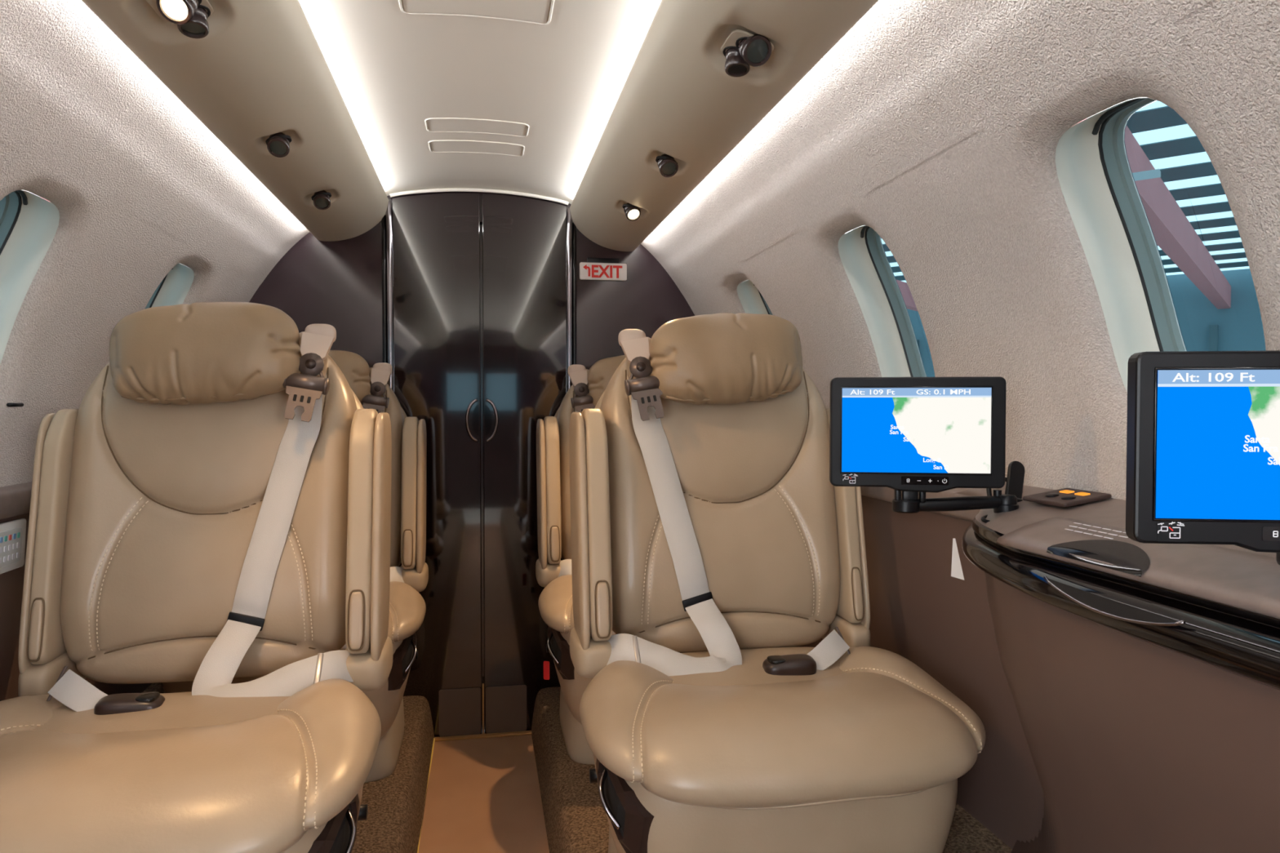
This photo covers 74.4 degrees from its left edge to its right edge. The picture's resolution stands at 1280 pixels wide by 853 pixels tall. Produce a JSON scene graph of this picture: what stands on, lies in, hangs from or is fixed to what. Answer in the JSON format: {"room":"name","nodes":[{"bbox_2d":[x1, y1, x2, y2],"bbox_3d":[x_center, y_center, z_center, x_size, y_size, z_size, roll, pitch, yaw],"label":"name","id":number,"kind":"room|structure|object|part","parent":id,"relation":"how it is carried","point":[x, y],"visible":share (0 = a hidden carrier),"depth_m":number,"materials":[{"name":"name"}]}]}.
{"room":"aircraft cabin","nodes":[
{"label":"aircraft cabin","id":0,"kind":"room"},
{"bbox_2d":[0,0,309,487],"bbox_3d":[-0.563,-0.190,0.121,0.370,0.674,4.254,0,1,-11],"label":"wall","id":1,"kind":"structure","parent":0,"point":[140,187],"depth_m":1.29,"materials":[{"name":"plastic"}]},
{"bbox_2d":[6,402,23,407],"bbox_3d":[-0.931,-0.032,1.257,0.006,0.006,0.026,0,1,3],"label":"wall slot","id":2,"kind":"object","parent":1,"relation":"attached to","point":[9,405],"visible":1,"depth_m":1.25,"materials":[{"name":"black plastic"}]},
{"bbox_2d":[0,190,59,364],"bbox_3d":[-0.917,-0.173,1.152,0.182,0.328,0.190,0,1,-11],"label":"window","id":3,"kind":"structure","parent":1,"relation":"in","point":[29,223],"depth_m":1.24,"materials":[{"name":"grey plastic"}]},
{"bbox_3d":[-0.942,-0.182,1.147,0.133,0.308,0.166,0,1,-11],"label":"frame","id":4,"kind":"part","parent":3,"relation":"part of","materials":[{"name":"grey plastic"}]},
{"bbox_2d":[144,263,194,309],"bbox_3d":[-1.025,-0.186,1.727,0.182,0.328,0.190,0,1,-11],"label":"window","id":5,"kind":"structure","parent":1,"relation":"in","point":[174,288],"depth_m":1.81,"materials":[{"name":"grey"}]},
{"bbox_3d":[-1.049,-0.196,1.722,0.133,0.308,0.166,0,1,-11],"label":"frame","id":6,"kind":"part","parent":5,"relation":"part of","materials":[{"name":"grey"}]},
{"bbox_2d":[142,682,434,852],"bbox_3d":[-0.497,0.759,0.144,0.670,0.275,4.230,0,1,-11],"label":"floor","id":7,"kind":"structure","parent":0,"point":[396,804],"depth_m":1.73,"materials":[{"name":"carpet"}]},
{"bbox_2d":[0,481,152,701],"bbox_3d":[-0.881,0.354,0.875,0.058,0.513,2.628,0,1,-11],"label":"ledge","id":8,"kind":"object","parent":7,"relation":"on","point":[15,500],"visible":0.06,"depth_m":1.27,"materials":[{"name":"laminate"}]},
{"bbox_2d":[0,518,26,573],"bbox_3d":[-0.928,0.178,1.229,0.013,0.074,0.120,0,1,-11],"label":"control panel","id":9,"kind":"object","parent":8,"relation":"attached to","point":[12,533],"visible":1,"depth_m":1.25,"materials":[{"name":"white plastic"}]},
{"bbox_2d":[0,302,392,852],"bbox_3d":[-0.615,0.285,1.119,0.536,0.936,0.703,0,1,-11],"label":"seat","id":10,"kind":"object","parent":7,"relation":"on","point":[213,509],"visible":1,"depth_m":1.21,"materials":[{"name":"beige leather"}]},
{"bbox_3d":[-0.847,0.152,1.234,0.027,0.356,0.155,0,1,-11],"label":"armrest","id":11,"kind":"part","parent":10,"relation":"part of","materials":[{"name":"beige leather"}]},
{"bbox_2d":[0,678,381,852],"bbox_3d":[-0.595,0.406,1.012,0.536,0.115,0.479,0,1,-11],"label":"seat cushion","id":12,"kind":"object","parent":10,"relation":"on","point":[259,765],"depth_m":0.92,"materials":[{"name":"leather"}]},
{"bbox_2d":[109,302,300,405],"bbox_3d":[-0.642,-0.109,1.253,0.261,0.155,0.104,0,1,-11],"label":"pillow","id":13,"kind":"object","parent":10,"relation":"on","point":[197,353],"depth_m":1.22,"materials":[{"name":"leather"}]},
{"bbox_3d":[-0.652,0.112,1.312,0.402,0.524,0.195,0,1,-11],"label":"backrest","id":14,"kind":"part","parent":10,"relation":"part of","materials":[{"name":"leather"}]},
{"bbox_3d":[-0.481,-0.077,1.276,0.015,0.020,0.006,1,2,30],"label":"guide arm","id":15,"kind":"part","parent":10,"relation":"part of","materials":[{"name":"brown"}]},
{"bbox_3d":[-0.336,0.478,0.965,0.022,0.057,0.058,0,1,0],"label":"lever","id":16,"kind":"part","parent":10,"relation":"part of","materials":[{"name":"silver metal"}]},
{"bbox_3d":[-0.421,0.151,1.286,0.037,0.356,0.155,0,1,-11],"label":"armrest","id":17,"kind":"part","parent":10,"relation":"part of","materials":[{"name":"beige leather"}]},
{"bbox_3d":[-0.387,0.527,1.151,0.028,0.020,0.020,0,1,-11],"label":"release knob","id":18,"kind":"part","parent":10,"relation":"part of","materials":[{"name":"black plastic"}]},
{"bbox_2d":[162,350,428,782],"bbox_3d":[-0.752,0.288,1.895,0.536,0.936,0.648,0,1,-11],"label":"seat","id":19,"kind":"object","parent":7,"relation":"on","point":[407,607],"visible":0.2,"depth_m":1.98,"materials":[{"name":"beige leather"}]},
{"bbox_2d":[328,350,370,402],"bbox_3d":[-0.774,-0.105,2.002,0.261,0.155,0.104,0,1,-11],"label":"pillow","id":20,"kind":"object","parent":19,"relation":"on","point":[356,370],"depth_m":1.99,"materials":[{"name":"leather"}]},
{"bbox_3d":[-0.784,0.115,2.060,0.402,0.524,0.195,0,1,-11],"label":"backrest","id":21,"kind":"part","parent":19,"relation":"part of","materials":[{"name":"leather"}]},
{"bbox_2d":[341,581,426,648],"bbox_3d":[-0.732,0.410,1.788,0.536,0.115,0.424,0,1,-11],"label":"seat cushion","id":22,"kind":"object","parent":19,"relation":"on","point":[407,608],"depth_m":1.77,"materials":[{"name":"leather"}]},
{"bbox_3d":[-0.553,0.155,2.034,0.037,0.356,0.155,0,1,-11],"label":"armrest","id":23,"kind":"part","parent":19,"relation":"part of","materials":[{"name":"beige leather"}]},
{"bbox_3d":[-0.478,0.481,1.768,0.022,0.057,0.058,0,1,0],"label":"lever","id":24,"kind":"part","parent":19,"relation":"part of","materials":[{"name":"silver metal"}]},
{"bbox_2d":[248,191,694,732],"bbox_3d":[-0.432,0.054,2.307,1.720,1.620,0.030,0,1,-11],"label":"wall","id":25,"kind":"structure","parent":0,"point":[338,284],"depth_m":2.23,"materials":[{"name":"black paint"}]},
{"bbox_2d":[381,214,386,363],"bbox_3d":[-0.676,0.143,2.245,0.011,1.405,0.012,0,1,-11],"label":"trim","id":26,"kind":"structure","parent":25,"relation":"attached to","point":[384,223],"depth_m":2.23,"materials":[{"name":"black"}]},
{"bbox_2d":[385,200,394,392],"bbox_3d":[-0.662,0.126,2.241,0.019,1.441,0.023,0,1,-11],"label":"trim","id":27,"kind":"structure","parent":25,"relation":"attached to","point":[388,220],"depth_m":2.23,"materials":[{"name":"silver metal"}]},
{"bbox_2d":[391,192,482,737],"bbox_3d":[-0.544,0.107,2.269,0.228,1.473,0.030,0,1,-11],"label":"door","id":28,"kind":"structure","parent":25,"relation":"in","point":[436,237],"depth_m":2.27,"materials":[{"name":"black paint"}]},
{"bbox_3d":[-0.489,0.777,2.296,0.112,0.128,0.004,0,1,-11],"label":"kick panel","id":29,"kind":"part","parent":28,"relation":"part of","materials":[{"name":"brown plastic"}]},
{"bbox_3d":[-0.454,-0.017,2.273,0.034,0.118,0.008,0,1,-18],"label":"handle","id":30,"kind":"part","parent":28,"relation":"part of","materials":[{"name":"silver metal"}]},
{"bbox_2d":[471,404,479,435],"bbox_3d":[-0.445,-0.017,2.283,0.018,0.084,0.001,0,1,-11],"label":"door handle","id":31,"kind":"object","parent":28,"relation":"on","point":[475,420],"depth_m":2.28,"materials":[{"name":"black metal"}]},
{"bbox_2d":[389,187,568,204],"bbox_3d":[-0.428,-0.623,2.270,0.475,0.035,0.010,0,1,-11],"label":"trim","id":32,"kind":"structure","parent":25,"relation":"attached to","point":[442,189],"depth_m":2.26,"materials":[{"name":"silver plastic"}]},
{"bbox_2d":[434,730,531,741],"bbox_3d":[-0.426,0.842,2.295,0.262,0.006,0.018,0,1,-11],"label":"trim","id":33,"kind":"structure","parent":25,"relation":"attached to","point":[526,732],"depth_m":2.29,"materials":[{"name":"brown"}]},
{"bbox_2d":[482,683,484,733],"bbox_3d":[-0.429,0.773,2.308,0.005,0.140,0.004,0,1,-11],"label":"door frame","id":34,"kind":"structure","parent":25,"relation":"attached to","point":[482,683],"depth_m":2.31,"materials":[{"name":"brown metal"}]},
{"bbox_2d":[482,193,566,733],"bbox_3d":[-0.313,0.106,2.312,0.228,1.473,0.030,0,1,-11],"label":"door","id":35,"kind":"structure","parent":25,"relation":"in","point":[524,239],"depth_m":2.31,"materials":[{"name":"black paint"}]},
{"bbox_2d":[484,404,491,435],"bbox_3d":[-0.412,-0.017,2.290,0.018,0.084,0.001,0,1,-11],"label":"door handle","id":36,"kind":"object","parent":35,"relation":"on","point":[487,412],"depth_m":2.29,"materials":[{"name":"black metal"}]},
{"bbox_3d":[-0.400,-0.017,2.283,0.034,0.118,0.008,0,1,-3],"label":"handle","id":37,"kind":"part","parent":35,"relation":"part of","materials":[{"name":"silver metal"}]},
{"bbox_3d":[-0.368,0.776,2.318,0.112,0.128,0.004,0,1,-11],"label":"kick panel","id":38,"kind":"part","parent":35,"relation":"part of","materials":[{"name":"brown plastic"}]},
{"bbox_2d":[566,208,573,392],"bbox_3d":[-0.193,0.123,2.329,0.019,1.441,0.023,0,1,-11],"label":"trim","id":39,"kind":"structure","parent":25,"relation":"attached to","point":[569,220],"depth_m":2.31,"materials":[{"name":"silver metal"}]},
{"bbox_2d":[572,222,576,364],"bbox_3d":[-0.181,0.141,2.338,0.011,1.405,0.012,0,1,-11],"label":"trim","id":40,"kind":"structure","parent":25,"relation":"attached to","point":[574,230],"depth_m":2.32,"materials":[{"name":"black"}]},
{"bbox_2d":[579,262,626,280],"bbox_3d":[-0.102,-0.429,2.336,0.131,0.047,0.012,0,1,-11],"label":"exit sign","id":41,"kind":"object","parent":25,"relation":"attached to","point":[588,271],"visible":1,"depth_m":2.33,"materials":[{"name":"white plastic"}]},
{"bbox_2d":[586,257,619,263],"bbox_3d":[-0.102,-0.458,2.337,0.090,0.016,0.006,0,1,-11],"label":"bracket","id":42,"kind":"object","parent":25,"relation":"attached to","point":[588,260],"visible":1,"depth_m":2.33,"materials":[{"name":"black plastic"}]},
{"bbox_2d":[298,0,661,204],"bbox_3d":[-0.041,-0.550,0.208,0.690,0.084,4.250,0,1,-11],"label":"ceiling","id":43,"kind":"structure","parent":0,"point":[393,70],"depth_m":1.50,"materials":[{"name":"beige plastic"}]},
{"bbox_2d":[81,0,388,241],"bbox_3d":[-0.363,-0.492,0.141,0.183,0.115,4.234,0,1,-11],"label":"panel","id":44,"kind":"object","parent":43,"relation":"attached to","point":[260,70],"visible":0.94,"depth_m":1.25,"materials":[{"name":"beige plastic"}]},
{"bbox_2d":[146,0,213,38],"bbox_3d":[-0.522,-0.473,0.958,0.056,0.046,0.081,0,1,-11],"label":"reading lamp","id":45,"kind":"object","parent":44,"relation":"attached to","point":[190,16],"visible":1,"depth_m":0.95,"materials":[{"name":"black plastic"}]},
{"bbox_3d":[-0.522,-0.480,0.959,0.056,0.019,0.072,0,1,-11],"label":"plate","id":46,"kind":"part","parent":45,"relation":"part of","materials":[{"name":"beige plastic"}]},
{"bbox_2d":[198,4,210,17],"bbox_3d":[-0.520,-0.481,0.980,0.038,0.015,0.039,0,1,-11],"label":"socket","id":47,"kind":"object","parent":45,"relation":"attached to","point":[204,11],"depth_m":0.98,"materials":[{"name":"black plastic"}]},
{"bbox_2d":[265,132,291,157],"bbox_3d":[-0.608,-0.474,1.418,0.041,0.044,0.048,0,1,-11],"label":"reading lamp","id":48,"kind":"object","parent":44,"relation":"attached to","point":[277,144],"visible":0.96,"depth_m":1.41,"materials":[{"name":"black"}]},
{"bbox_2d":[265,134,291,144],"bbox_3d":[-0.609,-0.481,1.421,0.041,0.016,0.041,0,1,-11],"label":"socket","id":49,"kind":"object","parent":48,"relation":"attached to","point":[273,139],"depth_m":1.40,"materials":[{"name":"black metal"}]},
{"bbox_2d":[311,190,331,209],"bbox_3d":[-0.679,-0.483,1.797,0.041,0.044,0.048,0,1,-11],"label":"reading lamp","id":50,"kind":"object","parent":44,"relation":"attached to","point":[321,199],"visible":0.93,"depth_m":1.79,"materials":[{"name":"black"}]},
{"bbox_2d":[311,192,331,200],"bbox_3d":[-0.679,-0.490,1.800,0.041,0.016,0.041,0,1,-11],"label":"socket","id":51,"kind":"object","parent":50,"relation":"attached to","point":[317,196],"depth_m":1.78,"materials":[{"name":"black"}]},
{"bbox_2d":[398,0,554,24],"bbox_3d":[-0.213,-0.610,1.098,0.220,0.009,0.349,0,1,-11],"label":"ceiling panel","id":52,"kind":"object","parent":43,"relation":"attached to","point":[532,11],"visible":1,"depth_m":1.24,"materials":[{"name":"beige plastic"}]},
{"bbox_2d":[424,117,528,137],"bbox_3d":[-0.340,-0.626,1.765,0.212,0.008,0.087,0,1,-11],"label":"air vent","id":53,"kind":"object","parent":43,"relation":"attached to","point":[435,124],"visible":1,"depth_m":1.76,"materials":[{"name":"beige plastic"}]},
{"bbox_2d":[428,139,524,156],"bbox_3d":[-0.368,-0.630,1.907,0.212,0.009,0.087,0,1,-11],"label":"air vent","id":54,"kind":"object","parent":43,"relation":"attached to","point":[437,145],"visible":1,"depth_m":1.90,"materials":[{"name":"beige plastic"}]},
{"bbox_2d":[569,0,878,251],"bbox_3d":[0.283,-0.495,0.262,0.183,0.115,4.234,0,1,-11],"label":"ceiling panel","id":55,"kind":"object","parent":43,"relation":"attached to","point":[677,99],"visible":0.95,"depth_m":1.26,"materials":[{"name":"beige plastic"}]},
{"bbox_2d":[622,202,640,221],"bbox_3d":[-0.019,-0.486,1.905,0.041,0.044,0.048,0,1,-11],"label":"reading lamp","id":56,"kind":"object","parent":55,"relation":"attached to","point":[633,212],"visible":0.91,"depth_m":1.89,"materials":[{"name":"black"}]},
{"bbox_2d":[622,204,632,208],"bbox_3d":[-0.019,-0.493,1.908,0.041,0.016,0.041,0,1,-11],"label":"socket","id":57,"kind":"object","parent":56,"relation":"attached to","point":[624,206],"depth_m":1.89,"materials":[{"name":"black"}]},
{"bbox_2d":[655,153,678,177],"bbox_3d":[0.049,-0.477,1.541,0.041,0.044,0.048,0,1,-11],"label":"reading lamp","id":58,"kind":"object","parent":55,"relation":"attached to","point":[668,166],"visible":0.96,"depth_m":1.53,"materials":[{"name":"black metal"}]},
{"bbox_2d":[655,155,677,163],"bbox_3d":[0.049,-0.484,1.544,0.041,0.016,0.041,0,1,-11],"label":"socket","id":59,"kind":"object","parent":58,"relation":"attached to","point":[660,159],"depth_m":1.52,"materials":[{"name":"black metal"}]},
{"bbox_2d":[720,29,773,76],"bbox_3d":[0.137,-0.475,1.077,0.056,0.046,0.081,0,1,-11],"label":"reading lamp","id":60,"kind":"object","parent":55,"relation":"attached to","point":[742,50],"visible":1,"depth_m":1.06,"materials":[{"name":"black plastic"}]},
{"bbox_2d":[722,46,738,57],"bbox_3d":[0.127,-0.484,1.096,0.038,0.015,0.039,0,1,-11],"label":"socket","id":61,"kind":"object","parent":60,"relation":"attached to","point":[728,51],"depth_m":1.08,"materials":[{"name":"black"}]},
{"bbox_2d":[735,36,748,48],"bbox_3d":[0.142,-0.480,1.065,0.043,0.017,0.044,0,1,-11],"label":"socket","id":62,"kind":"object","parent":60,"relation":"attached to","point":[740,42],"depth_m":1.05,"materials":[{"name":"black plastic"}]},
{"bbox_3d":[0.136,-0.483,1.077,0.056,0.019,0.072,0,1,-11],"label":"plate","id":63,"kind":"part","parent":60,"relation":"part of","materials":[{"name":"beige plastic"}]},
{"bbox_2d":[418,732,549,852],"bbox_3d":[-0.041,0.894,0.243,0.280,0.001,4.250,0,1,-11],"label":"floor","id":64,"kind":"structure","parent":0,"point":[483,795],"depth_m":1.92,"materials":[{"name":"carpet"}]},
{"bbox_2d":[417,737,435,852],"bbox_3d":[-0.169,0.890,0.199,0.011,0.009,4.210,0,1,-11],"label":"trim","id":65,"kind":"structure","parent":64,"relation":"attached to","point":[433,738],"depth_m":2.08,"materials":[{"name":"gold metal"}]},
{"bbox_2d":[531,686,1012,852],"bbox_3d":[0.417,0.755,0.315,0.670,0.275,4.230,0,1,-11],"label":"floor","id":66,"kind":"structure","parent":0,"point":[576,821],"depth_m":1.68,"materials":[{"name":"carpet"}]},
{"bbox_2d":[535,355,626,764],"bbox_3d":[0.018,0.285,2.039,0.536,0.936,0.648,0,1,-11],"label":"seat","id":67,"kind":"object","parent":66,"relation":"on","point":[555,603],"visible":0.25,"depth_m":2.04,"materials":[{"name":"beige leather"}]},
{"bbox_2d":[543,661,549,679],"bbox_3d":[-0.204,0.534,1.846,0.015,0.040,0.003,0,1,15],"label":"tag","id":68,"kind":"object","parent":67,"relation":"hanging from","point":[546,664],"visible":1,"depth_m":1.85,"materials":[{"name":"red fabric"}]},
{"bbox_3d":[-0.219,0.154,2.097,0.037,0.356,0.155,0,1,-11],"label":"armrest","id":69,"kind":"part","parent":67,"relation":"part of","materials":[{"name":"beige leather"}]},
{"bbox_3d":[-0.190,0.480,1.822,0.022,0.057,0.058,-1,1,-21],"label":"lever","id":70,"kind":"part","parent":67,"relation":"part of","materials":[{"name":"silver metal"}]},
{"bbox_3d":[-0.014,0.112,2.205,0.402,0.524,0.195,0,1,-11],"label":"backrest","id":71,"kind":"part","parent":67,"relation":"part of","materials":[{"name":"leather"}]},
{"bbox_2d":[537,574,616,635],"bbox_3d":[0.039,0.406,1.932,0.536,0.115,0.424,0,1,-11],"label":"seat cushion","id":72,"kind":"object","parent":67,"relation":"on","point":[555,603],"depth_m":1.83,"materials":[{"name":"leather"}]},
{"bbox_2d":[586,355,626,406],"bbox_3d":[-0.004,-0.108,2.146,0.260,0.154,0.103,0,1,-11],"label":"pillow","id":73,"kind":"object","parent":67,"relation":"on","point":[599,375],"depth_m":2.10,"materials":[{"name":"leather"}]},
{"bbox_2d":[568,312,986,852],"bbox_3d":[0.166,0.281,1.294,0.536,0.936,0.648,0,1,-11],"label":"seat","id":74,"kind":"object","parent":66,"relation":"on","point":[711,533],"visible":0.99,"depth_m":1.31,"materials":[{"name":"beige leather"}]},
{"bbox_3d":[-0.061,0.525,1.268,0.028,0.020,0.020,0,1,-11],"label":"release knob","id":75,"kind":"part","parent":74,"relation":"part of","materials":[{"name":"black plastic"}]},
{"bbox_3d":[-0.071,0.149,1.351,0.037,0.356,0.155,0,1,-11],"label":"armrest","id":76,"kind":"part","parent":74,"relation":"part of","materials":[{"name":"beige leather"}]},
{"bbox_3d":[-0.042,0.476,1.076,0.022,0.057,0.058,-1,1,-21],"label":"lever","id":77,"kind":"part","parent":74,"relation":"part of","materials":[{"name":"silver metal"}]},
{"bbox_3d":[0.134,0.108,1.459,0.402,0.524,0.195,0,1,-11],"label":"backrest","id":78,"kind":"part","parent":74,"relation":"part of","materials":[{"name":"leather"}]},
{"bbox_2d":[648,312,802,404],"bbox_3d":[0.144,-0.113,1.400,0.260,0.154,0.103,0,1,-11],"label":"pillow","id":79,"kind":"object","parent":74,"relation":"on","point":[722,358],"depth_m":1.36,"materials":[{"name":"leather"}]},
{"bbox_2d":[579,646,986,808],"bbox_3d":[0.186,0.402,1.187,0.536,0.115,0.424,0,1,-11],"label":"seat cushion","id":80,"kind":"object","parent":74,"relation":"on","point":[664,726],"depth_m":1.05,"materials":[{"name":"leather"}]},
{"bbox_3d":[0.344,0.147,1.457,0.027,0.356,0.155,0,1,-11],"label":"armrest","id":81,"kind":"part","parent":74,"relation":"part of","materials":[{"name":"beige leather"}]},
{"bbox_2d":[793,486,1044,848],"bbox_3d":[0.397,0.334,1.725,0.058,0.513,1.428,0,1,-11],"label":"wall panel","id":82,"kind":"object","parent":66,"relation":"on","point":[940,622],"visible":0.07,"depth_m":1.28,"materials":[{"name":"laminate"}]},
{"bbox_2d":[951,538,964,579],"bbox_3d":[0.432,0.180,1.148,0.017,0.056,0.001,1,1,21],"label":"paper tag","id":83,"kind":"object","parent":82,"relation":"attached to","point":[956,570],"visible":1,"depth_m":1.15,"materials":[{"name":"white paper"}]},
{"bbox_2d":[955,461,1279,852],"bbox_3d":[0.544,0.338,0.491,0.256,0.564,1.358,0,1,-8],"label":"console","id":84,"kind":"object","parent":66,"relation":"on","point":[1143,679],"depth_m":0.74,"materials":[{"name":"laminate"}]},
{"bbox_2d":[829,376,1018,523],"bbox_3d":[0.350,0.040,0.991,0.248,0.196,0.052,0,1,-1],"label":"monitor","id":85,"kind":"object","parent":84,"relation":"on","point":[913,437],"visible":0.92,"depth_m":0.98,"materials":[{"name":"black plastic"}]},
{"bbox_3d":[0.373,0.091,0.997,0.118,0.018,0.020,0,1,-1],"label":"swing arm","id":86,"kind":"part","parent":85,"relation":"part of","materials":[{"name":"black plastic"}]},
{"bbox_3d":[0.460,0.073,1.048,0.058,0.060,0.050,0,1,-11],"label":"latch handle","id":87,"kind":"part","parent":84,"relation":"part of","materials":[{"name":"black plastic"}]},
{"bbox_2d":[1022,488,1111,507],"bbox_3d":[0.493,0.082,0.978,0.061,0.014,0.075,0,1,-11],"label":"control panel","id":88,"kind":"object","parent":84,"relation":"on","point":[1064,497],"visible":1,"depth_m":0.96,"materials":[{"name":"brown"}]},
{"bbox_2d":[1065,522,1129,538],"bbox_3d":[0.445,0.102,0.799,0.018,0.005,0.118,0,1,-11],"label":"placard","id":89,"kind":"object","parent":84,"relation":"on","point":[1073,522],"visible":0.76,"depth_m":0.82,"materials":[{"name":"white"}]},
{"bbox_3d":[0.555,0.386,0.494,0.233,0.469,1.357,0,1,-8],"label":"console panel","id":90,"kind":"part","parent":84,"relation":"part of","materials":[{"name":"brown laminate"}]},
{"bbox_3d":[0.488,0.121,0.540,0.076,0.029,0.755,0,1,-11],"label":"table lid","id":91,"kind":"part","parent":84,"relation":"part of","materials":[{"name":"laminate"}]},
{"bbox_2d":[1125,350,1279,564],"bbox_3d":[0.446,0.024,0.584,0.209,0.151,0.036,0,1,7],"label":"monitor","id":92,"kind":"object","parent":84,"relation":"on","point":[1203,427],"visible":1,"depth_m":0.57,"materials":[{"name":"black plastic"}]},
{"bbox_2d":[640,0,1279,500],"bbox_3d":[0.479,-0.195,0.316,0.370,0.674,4.254,0,1,-11],"label":"wall","id":93,"kind":"structure","parent":0,"point":[935,127],"depth_m":1.01,"materials":[{"name":"plastic"}]},
{"bbox_2d":[737,280,772,315],"bbox_3d":[0.329,-0.193,1.980,0.182,0.328,0.190,0,1,-11],"label":"window","id":94,"kind":"structure","parent":93,"relation":"in","point":[752,300],"depth_m":2.05,"materials":[{"name":"grey plastic"}]},
{"bbox_3d":[0.353,-0.203,1.985,0.133,0.308,0.166,0,1,-11],"label":"frame","id":95,"kind":"part","parent":94,"relation":"part of","materials":[{"name":"grey plastic"}]},
{"bbox_2d":[838,225,934,377],"bbox_3d":[0.437,-0.179,1.406,0.182,0.328,0.190,0,1,-11],"label":"window","id":96,"kind":"structure","parent":93,"relation":"in","point":[883,295],"depth_m":1.49,"materials":[{"name":"grey plastic"}]},
{"bbox_3d":[0.461,-0.189,1.410,0.133,0.308,0.166,0,1,-11],"label":"frame","id":97,"kind":"part","parent":96,"relation":"part of","materials":[{"name":"grey plastic"}]},
{"bbox_3d":[0.471,-0.195,1.412,0.110,0.294,0.148,0,1,-11],"label":"pane","id":98,"kind":"part","parent":96,"relation":"part of","materials":[{"name":"glass"}]},
{"bbox_2d":[1055,97,1266,391],"bbox_3d":[0.540,-0.166,0.852,0.182,0.328,0.190,0,1,-11],"label":"window","id":99,"kind":"structure","parent":93,"relation":"in","point":[1149,209],"depth_m":0.91,"materials":[{"name":"grey"}]},
{"bbox_3d":[0.565,-0.175,0.857,0.133,0.308,0.166,0,1,-11],"label":"frame","id":100,"kind":"part","parent":99,"relation":"part of","materials":[{"name":"grey plastic"}]},
{"bbox_3d":[0.575,-0.181,0.858,0.110,0.294,0.148,0,1,-11],"label":"pane","id":101,"kind":"part","parent":99,"relation":"part of","materials":[{"name":"glass"}]}
]}

